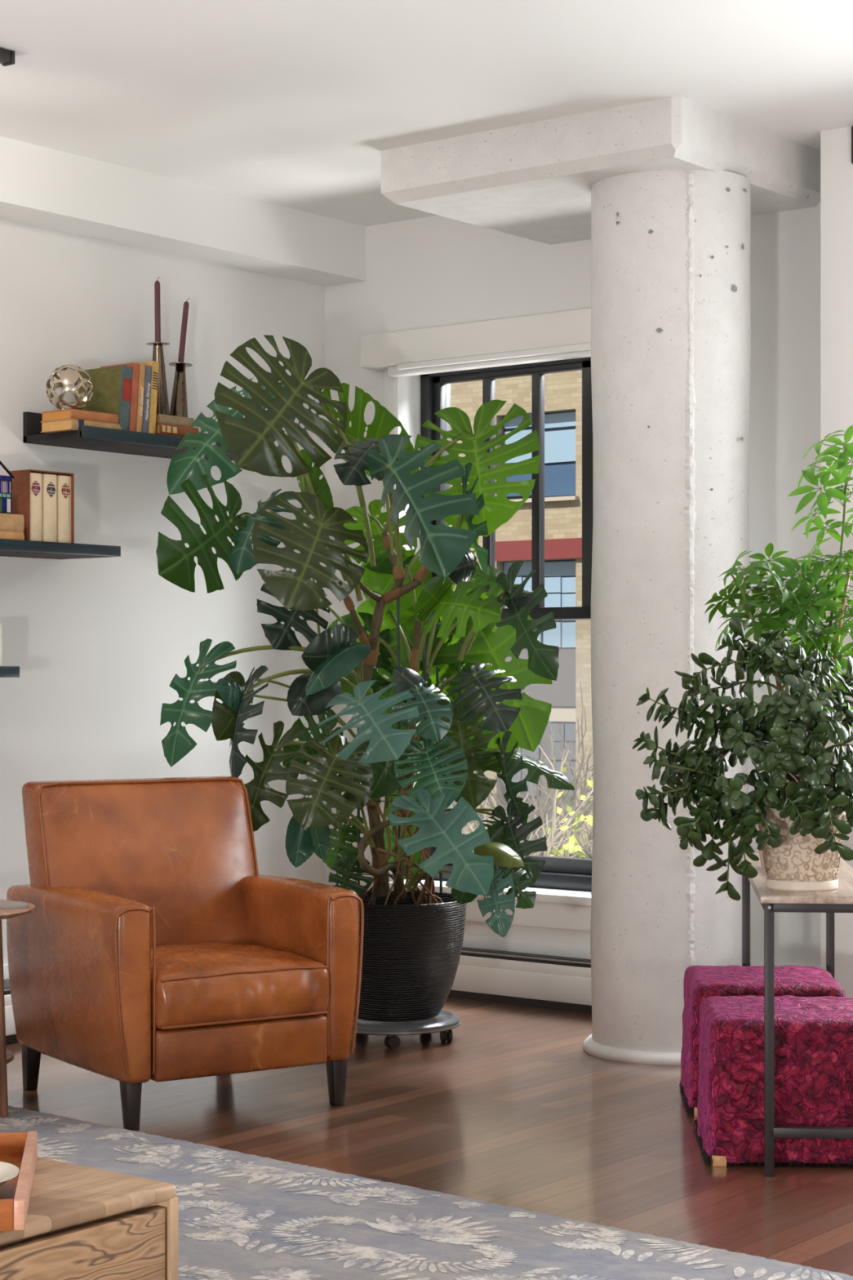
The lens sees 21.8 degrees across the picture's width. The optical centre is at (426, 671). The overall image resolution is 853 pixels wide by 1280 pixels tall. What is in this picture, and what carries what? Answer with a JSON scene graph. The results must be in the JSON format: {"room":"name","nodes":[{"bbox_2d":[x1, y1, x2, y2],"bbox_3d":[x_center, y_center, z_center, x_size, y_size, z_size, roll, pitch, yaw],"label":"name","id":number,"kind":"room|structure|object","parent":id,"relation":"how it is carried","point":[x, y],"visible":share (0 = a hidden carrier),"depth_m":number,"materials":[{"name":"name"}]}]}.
{"room":"living room","nodes":[
{"label":"living room","id":0,"kind":"room"},
{"bbox_2d":[0,218,324,964],"bbox_3d":[-3.254,-0.259,5.316,0.200,2.958,9.550,0,0,38],"label":"wall","id":1,"kind":"structure","parent":0,"point":[98,645],"depth_m":7.91,"materials":[{"name":"white paint"}]},
{"bbox_2d":[0,666,19,677],"bbox_3d":[-1.804,-0.035,6.764,0.296,0.105,1.219,0,0,38],"label":"ledge","id":2,"kind":"object","parent":1,"relation":"attached to","point":[5,671],"visible":1,"depth_m":7.12,"materials":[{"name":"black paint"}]},
{"bbox_2d":[0,623,1,666],"bbox_3d":[-1.436,-0.082,7.176,0.163,0.150,0.024,0,0,38],"label":"book","id":3,"kind":"object","parent":2,"relation":"on","point":[0,624],"visible":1,"depth_m":7.13,"materials":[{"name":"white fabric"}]},
{"bbox_2d":[3,964,18,1044],"bbox_3d":[-2.772,1.103,5.605,0.190,0.235,7.400,0,0,38],"label":"wall heater","id":4,"kind":"object","parent":1,"relation":"attached to","point":[11,1034],"visible":0.02,"depth_m":7.26,"materials":[{"name":"white paint"}]},
{"bbox_2d":[0,538,120,559],"bbox_3d":[-1.573,-0.443,7.058,0.296,0.105,1.368,0,0,38],"label":"ledge","id":5,"kind":"object","parent":1,"relation":"attached to","point":[8,548],"visible":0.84,"depth_m":7.32,"materials":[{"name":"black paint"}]},
{"bbox_2d":[0,530,24,540],"bbox_3d":[-1.433,-0.434,7.152,0.153,0.038,0.220,0,0,38],"label":"book","id":6,"kind":"object","parent":5,"relation":"on","point":[3,535],"visible":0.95,"depth_m":7.15,"materials":[{"name":"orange paper"}]},
{"bbox_2d":[0,513,24,532],"bbox_3d":[-1.433,-0.481,7.152,0.153,0.056,0.220,0,0,38],"label":"book","id":7,"kind":"object","parent":6,"relation":"on","point":[8,522],"visible":0.95,"depth_m":7.15,"materials":[{"name":"paper"}]},
{"bbox_2d":[0,460,14,514],"bbox_3d":[-1.411,-0.598,7.166,0.088,0.175,0.131,0,0,38],"label":"house","id":8,"kind":"object","parent":7,"relation":"on","point":[6,476],"visible":0.99,"depth_m":7.17,"materials":[{"name":"multicoloured"}]},
{"bbox_2d":[9,469,74,543],"bbox_3d":[-1.313,-0.537,7.367,0.200,0.247,0.197,0,0,38],"label":"slipcase","id":9,"kind":"object","parent":5,"relation":"on","point":[20,484],"visible":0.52,"depth_m":7.26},
{"bbox_2d":[30,472,41,541],"bbox_3d":[-1.350,-0.535,7.314,0.182,0.233,0.057,0,0,38],"label":"book","id":10,"kind":"object","parent":9,"relation":"in","point":[35,478],"visible":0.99,"depth_m":7.26,"materials":[{"name":"beige paper"}]},
{"bbox_2d":[41,474,57,542],"bbox_3d":[-1.309,-0.535,7.366,0.182,0.233,0.055,0,0,38],"label":"book","id":11,"kind":"object","parent":9,"relation":"in","point":[49,482],"visible":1,"depth_m":7.30,"materials":[{"name":"beige paper"}]},
{"bbox_2d":[57,475,71,542],"bbox_3d":[-1.269,-0.535,7.417,0.182,0.233,0.053,0,0,38],"label":"book","id":12,"kind":"object","parent":9,"relation":"in","point":[64,482],"visible":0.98,"depth_m":7.36,"materials":[{"name":"beige paper"}]},
{"bbox_2d":[22,411,233,460],"bbox_3d":[-0.979,-0.833,7.816,0.296,0.105,0.906,0,0,38],"label":"wall shelf","id":13,"kind":"object","parent":1,"relation":"attached to","point":[88,437],"visible":0.49,"depth_m":7.57,"materials":[{"name":"black metal"}]},
{"bbox_2d":[40,418,121,433],"bbox_3d":[-1.165,-0.823,7.493,0.154,0.037,0.230,0,0,38],"label":"book","id":14,"kind":"object","parent":13,"relation":"on","point":[68,424],"visible":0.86,"depth_m":7.41,"materials":[{"name":"paper"}]},
{"bbox_2d":[40,408,118,424],"bbox_3d":[-1.171,-0.858,7.491,0.148,0.033,0.215,0,0,38],"label":"book","id":15,"kind":"object","parent":14,"relation":"on","point":[65,414],"visible":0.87,"depth_m":7.42,"materials":[{"name":"paper"}]},
{"bbox_2d":[45,364,93,409],"bbox_3d":[-1.200,-0.954,7.457,0.159,0.159,0.158,0,0,-35],"label":"ball","id":16,"kind":"object","parent":15,"relation":"on","point":[68,376],"visible":0.96,"depth_m":7.41,"materials":[{"name":"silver metal"}]},
{"bbox_2d":[78,365,132,431],"bbox_3d":[-1.106,-0.922,7.617,0.219,0.241,0.062,0,0,38],"label":"book","id":17,"kind":"object","parent":13,"relation":"on","point":[112,385],"visible":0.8,"depth_m":7.57,"materials":[{"name":"green paper"}]},
{"bbox_2d":[100,362,139,431],"bbox_3d":[-1.061,-0.930,7.631,0.163,0.254,0.048,0,0,38],"label":"book","id":18,"kind":"object","parent":13,"relation":"on","point":[135,366],"visible":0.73,"depth_m":7.58,"materials":[{"name":"paper"}]},
{"bbox_2d":[136,364,145,432],"bbox_3d":[-1.038,-0.929,7.652,0.154,0.253,0.044,0,0,38],"label":"book","id":19,"kind":"object","parent":13,"relation":"on","point":[142,367],"visible":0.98,"depth_m":7.60,"materials":[{"name":"beige paper"}]},
{"bbox_2d":[142,365,151,432],"bbox_3d":[-1.014,-0.929,7.671,0.139,0.252,0.045,0,0,38],"label":"book","id":20,"kind":"object","parent":13,"relation":"on","point":[148,368],"visible":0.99,"depth_m":7.63,"materials":[{"name":"grey paper"}]},
{"bbox_2d":[135,360,159,433],"bbox_3d":[-0.995,-0.938,7.698,0.144,0.271,0.050,0,0,38],"label":"book","id":21,"kind":"object","parent":13,"relation":"on","point":[154,375],"visible":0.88,"depth_m":7.65,"materials":[{"name":"paper"}]},
{"bbox_3d":[-0.917,-0.815,7.784,0.119,0.021,0.185,0,0,38],"label":"book","id":22,"kind":"object","parent":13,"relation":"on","visible":0},
{"bbox_2d":[155,422,199,436],"bbox_3d":[-0.909,-0.844,7.792,0.119,0.036,0.190,0,0,38],"label":"book","id":23,"kind":"object","parent":22,"relation":"on","point":[162,428],"visible":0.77,"depth_m":7.73,"materials":[{"name":"brown paper"}]},
{"bbox_2d":[155,413,194,427],"bbox_3d":[-0.918,-0.878,7.787,0.118,0.032,0.172,0,0,38],"label":"book","id":24,"kind":"object","parent":23,"relation":"on","point":[160,418],"visible":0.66,"depth_m":7.74,"materials":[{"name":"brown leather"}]},
{"bbox_2d":[146,342,169,415],"bbox_3d":[-0.958,-0.989,7.934,0.090,0.369,0.090,0,2,38],"label":"candlestick","id":25,"kind":"object","parent":24,"relation":"on","point":[162,406],"visible":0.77,"depth_m":7.91,"materials":[{"name":"silver metal"}]},
{"bbox_2d":[154,277,160,342],"bbox_3d":[-0.962,-1.293,7.929,0.021,0.239,0.021,0,1,38],"label":"candle","id":26,"kind":"object","parent":25,"relation":"on","point":[157,285],"visible":1,"depth_m":7.92,"materials":[{"name":"red wax"}]},
{"bbox_2d":[168,362,192,417],"bbox_3d":[-0.896,-0.958,8.013,0.090,0.312,0.104,0,0,31],"label":"candlestick","id":27,"kind":"object","parent":24,"relation":"on","point":[179,405],"visible":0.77,"depth_m":8.00,"materials":[{"name":"silver metal"}]},
{"bbox_2d":[177,297,190,362],"bbox_3d":[-0.880,-1.234,8.033,0.021,0.246,0.052,0,0,38],"label":"candle","id":28,"kind":"object","parent":27,"relation":"on","point":[185,308],"visible":1,"depth_m":8.02,"materials":[{"name":"red wax"}]},
{"bbox_2d":[0,136,365,286],"bbox_3d":[-3.179,-1.633,5.077,0.213,0.211,9.267,0,0,38],"label":"beam","id":29,"kind":"structure","parent":1,"relation":"attached to","point":[42,187],"depth_m":7.85,"materials":[{"name":"white paint"}]},
{"bbox_2d":[0,0,852,226],"bbox_3d":[-0.681,-1.838,3.298,6.741,0.200,9.550,0,0,38],"label":"ceiling","id":30,"kind":"structure","parent":0,"point":[296,104],"depth_m":6.45,"materials":[{"name":"white paint"}]},
{"bbox_2d":[0,47,14,66],"bbox_3d":[-1.976,-1.649,5.202,0.105,0.177,2.601,0,0,38],"label":"track light","id":31,"kind":"object","parent":30,"relation":"attached to","point":[6,56],"visible":1,"depth_m":6.19,"materials":[{"name":"brown metal"}]},
{"bbox_2d":[5,996,852,1275],"bbox_3d":[-0.681,1.280,3.298,6.741,0.120,9.550,0,0,38],"label":"floor","id":32,"kind":"structure","parent":0,"point":[513,1110],"depth_m":5.92,"materials":[{"name":"brown wood"}]},
{"bbox_2d":[6,776,364,1130],"bbox_3d":[-0.697,0.770,6.354,0.781,0.900,0.812,0,0,-33],"label":"armchair","id":33,"kind":"object","parent":32,"relation":"on","point":[154,945],"visible":1,"depth_m":6.23,"materials":[{"name":"brown leather"}]},
{"bbox_2d":[151,942,328,1029],"bbox_3d":[-0.627,0.867,6.247,0.532,0.176,0.556,0,0,-33],"label":"seat cushion","id":34,"kind":"object","parent":33,"relation":"on","point":[194,985],"depth_m":6.06,"materials":[{"name":"brown leather"}]},
{"bbox_2d":[352,1009,460,1048],"bbox_3d":[-0.111,1.181,7.380,0.450,0.078,0.450,0,0,38],"label":"caddy","id":35,"kind":"object","parent":32,"relation":"on","point":[445,1021],"visible":0.52,"depth_m":7.20,"materials":[{"name":"grey metal"}]},
{"bbox_2d":[354,889,466,1022],"bbox_3d":[-0.111,0.946,7.380,0.488,0.392,0.488,0,0,38],"label":"planter","id":36,"kind":"object","parent":35,"relation":"on","point":[411,953],"visible":0.58,"depth_m":7.19,"materials":[{"name":"black ceramic"}]},
{"bbox_2d":[155,335,574,937],"bbox_3d":[-0.181,-0.131,7.304,1.315,1.893,1.306,0,0,38],"label":"monstera","id":37,"kind":"object","parent":36,"relation":"in","point":[407,624],"visible":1,"depth_m":7.07,"materials":[{"name":"green plant"}]},
{"bbox_2d":[0,1105,852,1279],"bbox_3d":[-0.345,1.213,3.490,5.050,0.014,3.268,0,0,38],"label":"area rug","id":38,"kind":"object","parent":32,"relation":"on","point":[242,1216],"visible":0.74,"depth_m":4.78,"materials":[{"name":"fabric"}]},
{"bbox_2d":[0,899,35,1116],"bbox_3d":[-1.330,0.927,6.100,0.500,0.558,0.500,0,0,38],"label":"side table","id":39,"kind":"object","parent":38,"relation":"on","point":[6,1055],"visible":0.88,"depth_m":6.01,"materials":[{"name":"brown wood"}]},
{"bbox_2d":[6,1048,13,1063],"bbox_3d":[-1.330,1.066,6.100,0.384,0.018,0.384,0,0,38],"label":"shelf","id":40,"kind":"object","parent":39,"relation":"attached to","point":[10,1055],"depth_m":6.10,"materials":[{"name":"brown wood"}]},
{"bbox_2d":[0,901,29,909],"bbox_3d":[-1.147,0.642,6.096,0.098,0.012,0.092,0,0,38],"label":"coaster","id":41,"kind":"object","parent":39,"relation":"on","point":[6,904],"visible":1,"depth_m":6.07,"materials":[{"name":"white stone"}]},
{"bbox_2d":[0,1156,177,1279],"bbox_3d":[-1.106,1.003,3.526,1.200,0.406,0.800,0,0,38],"label":"coffee table","id":42,"kind":"object","parent":38,"relation":"on","point":[82,1222],"visible":0.91,"depth_m":3.37,"materials":[{"name":"brown wood"}]},
{"bbox_2d":[0,1130,37,1231],"bbox_3d":[-0.777,0.778,3.393,0.340,0.044,0.485,0,0,-8],"label":"serving tray","id":43,"kind":"object","parent":42,"relation":"on","point":[19,1148],"visible":1,"depth_m":3.40,"materials":[{"name":"orange wood"}]},
{"bbox_2d":[0,1161,19,1185],"bbox_3d":[-0.702,0.774,3.363,0.164,0.034,0.199,0,0,-42],"label":"shell dish","id":44,"kind":"object","parent":43,"relation":"in","point":[8,1171],"visible":1,"depth_m":3.38,"materials":[{"name":"white ceramic"}]},
{"bbox_2d":[679,964,845,1116],"bbox_3d":[0.955,1.037,6.299,0.456,0.366,0.475,0,0,3],"label":"ottoman","id":45,"kind":"object","parent":32,"relation":"on","point":[700,982],"visible":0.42,"depth_m":6.16,"materials":[{"name":"fabric"}]},
{"bbox_2d":[693,995,852,1167],"bbox_3d":[0.925,1.037,5.689,0.455,0.366,0.474,0,0,3],"label":"ottoman","id":46,"kind":"object","parent":32,"relation":"on","point":[813,1036],"visible":0.94,"depth_m":5.47,"materials":[{"name":"fabric"}]},
{"bbox_2d":[740,853,852,1177],"bbox_3d":[1.012,0.879,5.965,0.291,0.681,1.264,0,0,6],"label":"console table","id":47,"kind":"object","parent":32,"relation":"on","point":[840,900],"visible":0.43,"depth_m":5.36,"materials":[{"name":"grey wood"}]},
{"bbox_2d":[755,823,764,868],"bbox_3d":[1.010,0.435,6.080,0.240,0.208,0.240,0,0,38],"label":"flower pot","id":48,"kind":"object","parent":47,"relation":"on","point":[761,855],"visible":0.02,"depth_m":6.06,"materials":[{"name":"beige ceramic"}]},
{"bbox_2d":[704,425,852,787],"bbox_3d":[1.029,-0.158,6.099,0.540,1.042,0.449,0,0,-2],"label":"plant","id":49,"kind":"object","parent":48,"relation":"in","point":[784,598],"visible":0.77,"depth_m":6.04,"materials":[{"name":"green plant"}]},
{"bbox_2d":[827,551,852,689],"bbox_3d":[1.106,0.016,6.060,0.138,0.692,0.012,0,0,38],"label":"cane","id":50,"kind":"object","parent":48,"relation":"in","point":[843,602],"visible":0.25,"depth_m":6.03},
{"bbox_2d":[758,805,846,891],"bbox_3d":[0.936,0.435,5.530,0.222,0.208,0.221,0,0,32],"label":"pot","id":51,"kind":"object","parent":47,"relation":"on","point":[795,865],"visible":0.66,"depth_m":5.45,"materials":[{"name":"ceramic"}]},
{"bbox_2d":[632,617,852,900],"bbox_3d":[0.833,0.210,5.494,0.628,0.698,0.435,0,0,17],"label":"jade plant","id":52,"kind":"object","parent":51,"relation":"in","point":[799,726],"visible":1,"depth_m":5.41,"materials":[{"name":"green plant"}]},
{"bbox_2d":[324,202,820,965],"bbox_3d":[0.604,-0.259,8.177,2.341,2.958,0.280,0,0,38],"label":"wall","id":53,"kind":"structure","parent":0,"point":[434,271],"depth_m":8.05,"materials":[{"name":"white paint"}]},
{"bbox_2d":[384,368,420,881],"bbox_3d":[-0.092,-0.185,8.628,0.062,1.989,0.155,0,0,38],"label":"trim","id":54,"kind":"structure","parent":53,"relation":"attached to","point":[402,394],"depth_m":8.59,"materials":[{"name":"white paint"}]},
{"bbox_2d":[360,307,591,377],"bbox_3d":[0.383,-1.215,8.108,1.544,0.160,0.100,0,0,38],"label":"roller shade","id":55,"kind":"object","parent":53,"relation":"attached to","point":[565,335],"visible":0.54,"depth_m":8.20,"materials":[{"name":"white fabric"}]},
{"bbox_2d":[388,879,591,931],"bbox_3d":[0.462,0.872,8.179,1.527,0.125,0.198,0,0,38],"label":"window sill","id":56,"kind":"structure","parent":53,"relation":"attached to","point":[570,909],"depth_m":8.10,"materials":[{"name":"white paint"}]},
{"bbox_2d":[419,356,593,891],"bbox_3d":[0.542,-0.185,8.282,1.395,1.997,0.144,0,0,38],"label":"window","id":57,"kind":"structure","parent":53,"relation":"in","point":[557,873],"depth_m":8.35,"materials":[{"name":"black metal"}]},
{"bbox_2d":[448,933,820,1013],"bbox_3d":[0.596,1.103,7.948,2.030,0.235,0.090,0,0,38],"label":"baseboard heater","id":58,"kind":"object","parent":53,"relation":"attached to","point":[543,974],"visible":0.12,"depth_m":8.10,"materials":[{"name":"white paint"}]},
{"bbox_2d":[381,96,820,1065],"bbox_3d":[0.598,-0.259,7.407,1.171,2.958,0.939,0,0,38],"label":"column","id":59,"kind":"structure","parent":0,"point":[665,193],"depth_m":6.94,"materials":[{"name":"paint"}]},
{"bbox_2d":[820,126,852,997],"bbox_3d":[3.093,-0.259,6.053,4.202,2.958,0.557,0,0,38],"label":"wall","id":60,"kind":"structure","parent":0,"point":[836,165],"depth_m":7.09,"materials":[{"name":"white paint"}]},
{"bbox_2d":[851,126,852,164],"bbox_3d":[1.408,-1.675,7.011,0.138,0.120,0.015,0,0,38],"label":"curtain bracket","id":61,"kind":"object","parent":60,"relation":"attached to","point":[851,126],"visible":1,"depth_m":7.04,"materials":[{"name":"brown metal"}]},
{"label":"outside","id":62,"kind":"structure","parent":0,"visible":0},
{"bbox_3d":[10.779,6.320,38.057,90.000,0.200,46.800,0,0,38],"label":"ground","id":63,"kind":"structure","parent":62,"visible":0},
{"bbox_2d":[450,370,593,858],"bbox_3d":[12.444,-4.280,42.268,42.022,21.000,6.120,0,0,38],"label":"brick building","id":64,"kind":"structure","parent":63,"relation":"on","point":[562,390],"depth_m":46.34,"materials":[{"name":"beige brick"}]},
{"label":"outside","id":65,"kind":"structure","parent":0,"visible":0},
{"bbox_3d":[-6.691,1.645,18.208,27.000,0.150,6.000,0,0,38],"label":"ground","id":66,"kind":"structure","parent":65,"visible":0},
{"bbox_2d":[453,771,506,834],"bbox_3d":[0.000,1.026,12.887,0.961,1.104,0.779,0,0,38],"label":"bare shrub","id":67,"kind":"object","parent":66,"relation":"on","point":[454,803],"visible":0.02,"depth_m":12.70,"materials":[{"name":"brown plant"}]},
{"bbox_2d":[453,681,593,857],"bbox_3d":[0.677,0.818,12.791,1.128,1.523,1.411,0,0,11],"label":"tree","id":68,"kind":"object","parent":66,"relation":"on","point":[584,789],"visible":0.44,"depth_m":12.51,"materials":[{"name":"brown plant"}]},
{"bbox_2d":[466,744,593,857],"bbox_3d":[0.396,0.961,10.364,0.835,1.239,0.990,0,0,2],"label":"bare shrub","id":69,"kind":"object","parent":66,"relation":"on","point":[551,838],"visible":0.09,"depth_m":10.39,"materials":[{"name":"brown plant"}]},
{"bbox_2d":[542,767,593,858],"bbox_3d":[0.787,1.015,10.551,0.907,1.127,0.737,0,0,-6],"label":"bare shrub","id":70,"kind":"object","parent":66,"relation":"on","point":[568,847],"visible":0.09,"depth_m":10.55,"materials":[{"name":"yellow plant"}]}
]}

